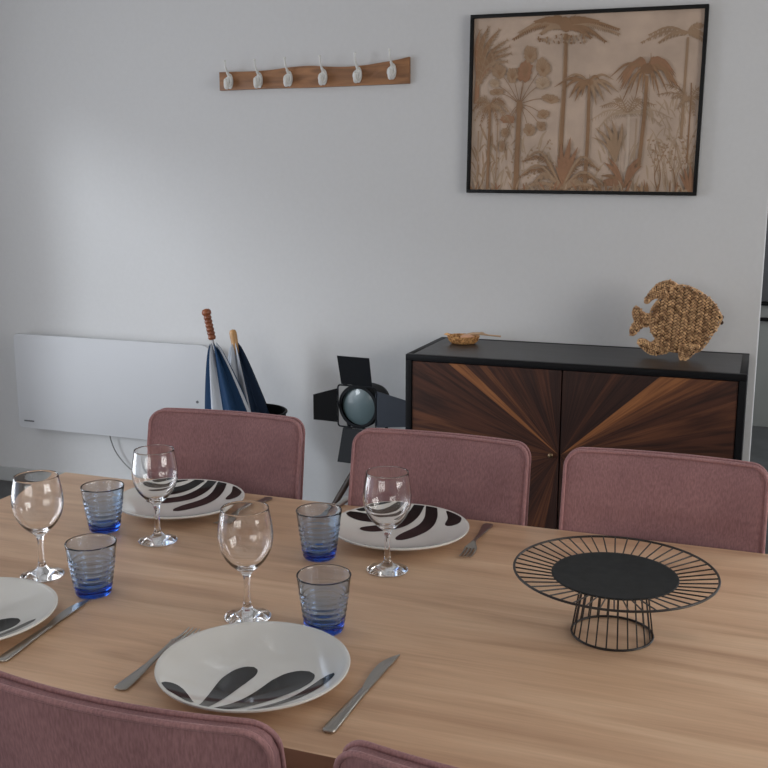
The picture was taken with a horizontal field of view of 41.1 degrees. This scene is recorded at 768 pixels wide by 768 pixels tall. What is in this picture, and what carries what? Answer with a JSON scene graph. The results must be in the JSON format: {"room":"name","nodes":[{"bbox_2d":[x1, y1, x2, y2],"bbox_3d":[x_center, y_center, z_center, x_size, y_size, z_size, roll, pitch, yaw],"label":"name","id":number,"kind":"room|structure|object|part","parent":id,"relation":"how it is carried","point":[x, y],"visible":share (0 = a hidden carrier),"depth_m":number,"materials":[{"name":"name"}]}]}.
{"room":"dining room","nodes":[
{"label":"dining room","id":0,"kind":"room"},
{"bbox_2d":[0,0,767,504],"bbox_3d":[-0.410,-0.673,4.249,3.750,2.500,0.120,4,12,20],"label":"wall","id":1,"kind":"structure","parent":0,"point":[140,196],"depth_m":4.14,"materials":[{"name":"paint"}]},
{"bbox_2d":[0,466,61,480],"bbox_3d":[-0.433,0.530,4.426,3.750,0.070,0.012,4,12,20],"label":"baseboard","id":2,"kind":"structure","parent":1,"relation":"attached to","point":[7,473],"depth_m":4.91,"materials":[{"name":"grey paint"}]},
{"bbox_2d":[13,333,208,469],"bbox_3d":[-1.199,0.112,4.589,1.025,0.640,0.079,4,12,20],"label":"panel radiator","id":3,"kind":"object","parent":1,"relation":"attached to","point":[98,386],"visible":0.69,"depth_m":4.55,"materials":[{"name":"white metal"}]},
{"bbox_2d":[219,48,410,90],"bbox_3d":[-0.291,-1.224,3.993,0.812,0.128,0.067,4,12,20],"label":"coat rack","id":4,"kind":"object","parent":1,"relation":"attached to","point":[390,72],"visible":1,"depth_m":3.99,"materials":[{"name":"brown wood"}]},
{"bbox_2d":[466,4,709,195],"bbox_3d":[0.710,-1.007,3.679,0.846,0.654,0.028,5,12,20],"label":"framed picture","id":5,"kind":"object","parent":1,"relation":"attached to","point":[609,101],"visible":1,"depth_m":3.67,"materials":[{"name":"black"}]},
{"bbox_2d":[0,426,767,553],"bbox_3d":[0.068,1.020,2.406,6.770,0.100,9.300,4,12,20],"label":"floor","id":6,"kind":"structure","parent":0,"point":[758,452],"depth_m":5.40,"materials":[{"name":"tile"}]},
{"bbox_2d":[0,671,285,767],"bbox_3d":[-0.200,0.718,1.356,0.439,0.906,0.543,4,12,20],"label":"dining chair","id":7,"kind":"object","parent":6,"relation":"on","point":[42,725],"visible":1,"depth_m":1.02,"materials":[{"name":"pink fabric"}]},
{"bbox_2d":[147,408,304,499],"bbox_3d":[-0.427,0.555,2.171,0.439,0.906,0.543,4,12,17],"label":"dining chair","id":8,"kind":"object","parent":6,"relation":"on","point":[256,453],"visible":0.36,"depth_m":2.30,"materials":[{"name":"pink fabric"}]},
{"bbox_2d":[266,403,287,415],"bbox_3d":[-0.507,0.372,3.983,0.274,0.553,0.274,4,12,20],"label":"umbrella stand","id":9,"kind":"object","parent":6,"relation":"on","point":[274,409],"visible":0.16,"depth_m":4.02,"materials":[{"name":"black metal"}]},
{"bbox_2d":[202,309,250,411],"bbox_3d":[-0.588,0.175,3.940,0.201,0.919,0.203,-2,11,-8],"label":"umbrella","id":10,"kind":"object","parent":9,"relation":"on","point":[223,390],"visible":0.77,"depth_m":3.90,"materials":[{"name":"blue fabric"}]},
{"bbox_3d":[-0.670,-0.229,3.921,0.037,0.122,0.037,-11,3,22],"label":"handle","id":11,"kind":"part","parent":10,"relation":"part of","materials":[{"name":"brown wood"}]},
{"bbox_2d":[228,329,269,413],"bbox_3d":[-0.537,0.200,4.056,0.188,0.825,0.192,-1,11,-4],"label":"umbrella","id":12,"kind":"object","parent":9,"relation":"in","point":[237,358],"visible":0.41,"depth_m":4.01,"materials":[{"name":"blue fabric"}]},
{"bbox_3d":[-0.588,-0.165,4.033,0.029,0.102,0.029,-9,3,21],"label":"handle","id":13,"kind":"part","parent":12,"relation":"part of","materials":[{"name":"yellow wood"}]},
{"bbox_2d":[313,356,404,503],"bbox_3d":[-0.037,0.275,3.905,0.419,0.784,0.365,-6,13,-28],"label":"floor lamp","id":14,"kind":"object","parent":6,"relation":"on","point":[364,403],"visible":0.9,"depth_m":3.84,"materials":[{"name":"black metal"}]},
{"bbox_3d":[-0.190,0.465,3.998,0.227,0.374,0.027,0,11,1],"label":"leg","id":15,"kind":"part","parent":14,"relation":"part of","materials":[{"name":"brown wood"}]},
{"bbox_3d":[-0.100,0.086,3.846,0.166,0.166,0.018,5,13,25],"label":"flap frame","id":16,"kind":"part","parent":14,"relation":"part of","materials":[{"name":"black metal"}]},
{"bbox_2d":[0,472,767,767],"bbox_3d":[0.084,0.727,1.700,2.100,0.750,0.895,4,12,20],"label":"dining table","id":17,"kind":"object","parent":6,"relation":"on","point":[490,671],"visible":0.68,"depth_m":1.50,"materials":[{"name":"brown wood"}]},
{"bbox_2d":[0,577,57,639],"bbox_3d":[-0.639,0.357,1.573,0.265,0.024,0.265,4,12,20],"label":"dinner plate","id":18,"kind":"object","parent":17,"relation":"on","point":[24,603],"visible":1,"depth_m":1.62,"materials":[{"name":"white ceramic"}]},
{"bbox_2d":[11,470,64,582],"bbox_3d":[-0.590,0.243,1.751,0.085,0.179,0.085,4,12,20],"label":"wine glass","id":19,"kind":"object","parent":17,"relation":"on","point":[37,498],"visible":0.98,"depth_m":1.72,"materials":[{"name":"clear glass"}]},
{"bbox_2d":[0,599,91,661],"bbox_3d":[-0.513,0.370,1.556,0.018,0.006,0.228,3,12,15],"label":"table knife","id":20,"kind":"object","parent":17,"relation":"on","point":[16,649],"visible":1,"depth_m":1.53,"materials":[{"name":"silver metal"}]},
{"bbox_3d":[-0.526,0.380,1.504,0.018,0.006,0.118,3,12,16],"label":"handle","id":21,"kind":"part","parent":20,"relation":"part of","materials":[{"name":"silver metal"}]},
{"bbox_3d":[-0.498,0.359,1.611,0.017,0.002,0.112,3,12,16],"label":"blade","id":22,"kind":"part","parent":20,"relation":"part of","materials":[{"name":"silver metal"}]},
{"bbox_2d":[64,533,116,598],"bbox_3d":[-0.480,0.302,1.683,0.083,0.090,0.083,4,12,20],"label":"tumbler","id":23,"kind":"object","parent":17,"relation":"on","point":[91,556],"visible":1,"depth_m":1.66,"materials":[{"name":"blue glass"}]},
{"bbox_2d":[80,479,123,533],"bbox_3d":[-0.545,0.240,1.991,0.083,0.090,0.083,4,12,20],"label":"tumbler","id":24,"kind":"object","parent":17,"relation":"on","point":[102,500],"visible":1,"depth_m":1.97,"materials":[{"name":"blue glass"}]},
{"bbox_2d":[131,445,177,546],"bbox_3d":[-0.428,0.209,1.921,0.085,0.179,0.085,4,12,20],"label":"wine glass","id":25,"kind":"object","parent":17,"relation":"on","point":[154,471],"visible":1,"depth_m":1.89,"materials":[{"name":"clear glass"}]},
{"bbox_2d":[114,627,199,689],"bbox_3d":[-0.321,0.387,1.457,0.024,0.011,0.197,4,12,20],"label":"fork","id":26,"kind":"object","parent":17,"relation":"on","point":[128,681],"visible":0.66,"depth_m":1.42,"materials":[{"name":"silver metal"}]},
{"bbox_3d":[-0.328,0.390,1.437,0.024,0.010,0.152,4,12,20],"label":"handle","id":27,"kind":"part","parent":26,"relation":"part of","materials":[{"name":"silver metal"}]},
{"bbox_2d":[122,479,244,518],"bbox_3d":[-0.423,0.246,2.131,0.265,0.024,0.265,4,12,20],"label":"dinner plate","id":28,"kind":"object","parent":17,"relation":"on","point":[190,498],"visible":0.82,"depth_m":2.15,"materials":[{"name":"white ceramic"}]},
{"bbox_2d":[214,497,271,523],"bbox_3d":[-0.286,0.257,2.107,0.024,0.011,0.197,5,12,24],"label":"fork","id":29,"kind":"object","parent":17,"relation":"on","point":[264,499],"visible":0.26,"depth_m":2.17,"materials":[{"name":"silver metal"}]},
{"bbox_3d":[-0.277,0.253,2.127,0.024,0.010,0.152,5,12,24],"label":"handle","id":30,"kind":"part","parent":29,"relation":"part of","materials":[{"name":"silver metal"}]},
{"bbox_2d":[217,500,272,623],"bbox_3d":[-0.213,0.277,1.582,0.085,0.179,0.085,4,12,20],"label":"wine glass","id":31,"kind":"object","parent":17,"relation":"on","point":[245,528],"visible":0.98,"depth_m":1.55,"materials":[{"name":"clear glass"}]},
{"bbox_2d":[154,621,350,712],"bbox_3d":[-0.178,0.391,1.403,0.265,0.024,0.265,4,12,20],"label":"dinner plate","id":32,"kind":"object","parent":17,"relation":"on","point":[253,666],"visible":1,"depth_m":1.41,"materials":[{"name":"white ceramic"}]},
{"bbox_2d":[296,503,341,561],"bbox_3d":[-0.117,0.269,1.846,0.083,0.090,0.083,4,12,20],"label":"tumbler","id":33,"kind":"object","parent":17,"relation":"on","point":[318,523],"visible":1,"depth_m":1.82,"materials":[{"name":"blue glass"}]},
{"bbox_2d":[296,564,350,635],"bbox_3d":[-0.090,0.329,1.546,0.083,0.090,0.083,4,12,20],"label":"tumbler","id":34,"kind":"object","parent":17,"relation":"on","point":[323,589],"visible":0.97,"depth_m":1.52,"materials":[{"name":"blue glass"}]},
{"bbox_2d":[336,496,347,506],"bbox_3d":[-0.112,0.263,2.091,0.018,0.006,0.228,4,12,19],"label":"table knife","id":35,"kind":"object","parent":17,"relation":"on","point":[344,500],"visible":0.25,"depth_m":2.16,"materials":[{"name":"silver metal"}]},
{"bbox_2d":[322,654,399,732],"bbox_3d":[-0.028,0.408,1.366,0.018,0.006,0.228,4,12,21],"label":"table knife","id":36,"kind":"object","parent":17,"relation":"on","point":[335,722],"visible":1,"depth_m":1.34,"materials":[{"name":"silver metal"}]},
{"bbox_3d":[-0.047,0.418,1.315,0.018,0.006,0.118,5,12,22],"label":"handle","id":37,"kind":"part","parent":36,"relation":"part of","materials":[{"name":"silver metal"}]},
{"bbox_3d":[-0.007,0.397,1.419,0.017,0.002,0.112,5,12,22],"label":"blade","id":38,"kind":"part","parent":36,"relation":"part of","materials":[{"name":"silver metal"}]},
{"bbox_2d":[363,466,411,576],"bbox_3d":[0.006,0.238,1.775,0.085,0.179,0.085,4,12,20],"label":"wine glass","id":39,"kind":"object","parent":17,"relation":"on","point":[387,491],"visible":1,"depth_m":1.74,"materials":[{"name":"clear glass"}]},
{"bbox_2d":[338,504,468,550],"bbox_3d":[0.030,0.280,1.961,0.265,0.024,0.265,4,12,20],"label":"dinner plate","id":40,"kind":"object","parent":17,"relation":"on","point":[424,526],"visible":0.79,"depth_m":1.97,"materials":[{"name":"white ceramic"}]},
{"bbox_2d":[459,523,492,556],"bbox_3d":[0.176,0.291,1.935,0.024,0.011,0.197,4,12,18],"label":"fork","id":41,"kind":"object","parent":17,"relation":"on","point":[485,527],"visible":1,"depth_m":1.90,"materials":[{"name":"silver metal"}]},
{"bbox_3d":[0.183,0.287,1.956,0.024,0.010,0.152,4,12,18],"label":"handle","id":42,"kind":"part","parent":41,"relation":"part of","materials":[{"name":"silver metal"}]},
{"bbox_2d":[513,535,720,651],"bbox_3d":[0.343,0.326,1.531,0.301,0.103,0.301,4,12,20],"label":"wire stand","id":43,"kind":"object","parent":17,"relation":"on","point":[613,576],"visible":1,"depth_m":1.51,"materials":[{"name":"black metal"}]},
{"bbox_3d":[0.343,0.284,1.523,0.186,0.003,0.186,4,12,20],"label":"dish","id":44,"kind":"part","parent":43,"relation":"part of","materials":[{"name":"black metal"}]},
{"bbox_2d":[333,740,458,767],"bbox_3d":[0.214,0.747,1.208,0.439,0.906,0.543,4,12,20],"label":"dining chair","id":45,"kind":"object","parent":6,"relation":"on","point":[357,753],"visible":1,"depth_m":0.94,"materials":[{"name":"pink fabric"}]},
{"bbox_3d":[0.145,0.569,0.983,0.372,0.460,0.139,4,12,20],"label":"backrest","id":46,"kind":"part","parent":45,"relation":"part of","materials":[{"name":"pink fabric"}]},
{"bbox_2d":[348,428,530,525],"bbox_3d":[0.034,0.594,1.976,0.439,0.906,0.543,4,12,20],"label":"dining chair","id":47,"kind":"object","parent":6,"relation":"on","point":[473,477],"visible":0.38,"depth_m":2.10,"materials":[{"name":"pink fabric"}]},
{"bbox_2d":[405,337,749,529],"bbox_3d":[0.686,0.294,3.708,1.144,0.815,0.450,4,12,20],"label":"sideboard","id":48,"kind":"object","parent":6,"relation":"on","point":[555,399],"visible":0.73,"depth_m":3.49,"materials":[{"name":"black wood"}]},
{"bbox_2d":[444,333,479,344],"bbox_3d":[0.299,-0.172,3.864,0.119,0.037,0.116,-4,12,-19],"label":"straw basket","id":49,"kind":"object","parent":48,"relation":"on","point":[455,338],"visible":0.96,"depth_m":3.83,"materials":[{"name":"brown wicker"}]},
{"bbox_2d":[460,334,473,337],"bbox_3d":[0.315,-0.176,3.858,0.054,0.022,0.046,4,12,20],"label":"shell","id":50,"kind":"object","parent":49,"relation":"in","point":[464,335],"visible":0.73,"depth_m":3.84,"materials":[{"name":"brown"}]},
{"bbox_2d":[467,332,500,336],"bbox_3d":[0.370,-0.188,3.848,0.141,0.018,0.014,4,12,20],"label":"twig","id":51,"kind":"object","parent":49,"relation":"in","point":[471,333],"visible":1,"depth_m":3.85,"materials":[{"name":"beige wood"}]},
{"bbox_3d":[0.353,0.261,3.614,0.530,0.664,0.019,4,12,20],"label":"door","id":52,"kind":"part","parent":48,"relation":"part of","materials":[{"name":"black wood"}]},
{"bbox_3d":[0.688,-0.106,3.636,1.098,0.002,0.389,4,12,20],"label":"panel","id":53,"kind":"part","parent":48,"relation":"part of","materials":[{"name":"black wood"}]},
{"bbox_3d":[0.869,0.298,3.427,0.559,0.664,0.019,4,12,20],"label":"door","id":54,"kind":"part","parent":48,"relation":"part of","materials":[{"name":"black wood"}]},
{"bbox_2d":[629,279,723,360],"bbox_3d":[0.999,-0.219,3.507,0.312,0.279,0.052,4,12,20],"label":"fish","id":55,"kind":"object","parent":48,"relation":"on","point":[682,319],"visible":1,"depth_m":3.50},
{"bbox_2d":[559,447,767,553],"bbox_3d":[0.452,0.625,1.819,0.439,0.906,0.543,4,12,20],"label":"dining chair","id":56,"kind":"object","parent":6,"relation":"on","point":[687,499],"visible":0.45,"depth_m":1.95,"materials":[{"name":"pink fabric"}]},
{"bbox_2d":[752,215,767,426],"bbox_3d":[2.604,-0.832,5.812,1.020,2.200,0.356,4,12,20],"label":"oven column","id":57,"kind":"structure","parent":6,"relation":"on","point":[760,410],"depth_m":5.94,"materials":[{"name":"grey"}]},
{"bbox_3d":[2.548,-0.797,5.664,0.860,0.710,0.020,4,12,20],"label":"oven door","id":58,"kind":"part","parent":57,"relation":"part of","materials":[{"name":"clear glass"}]}
]}

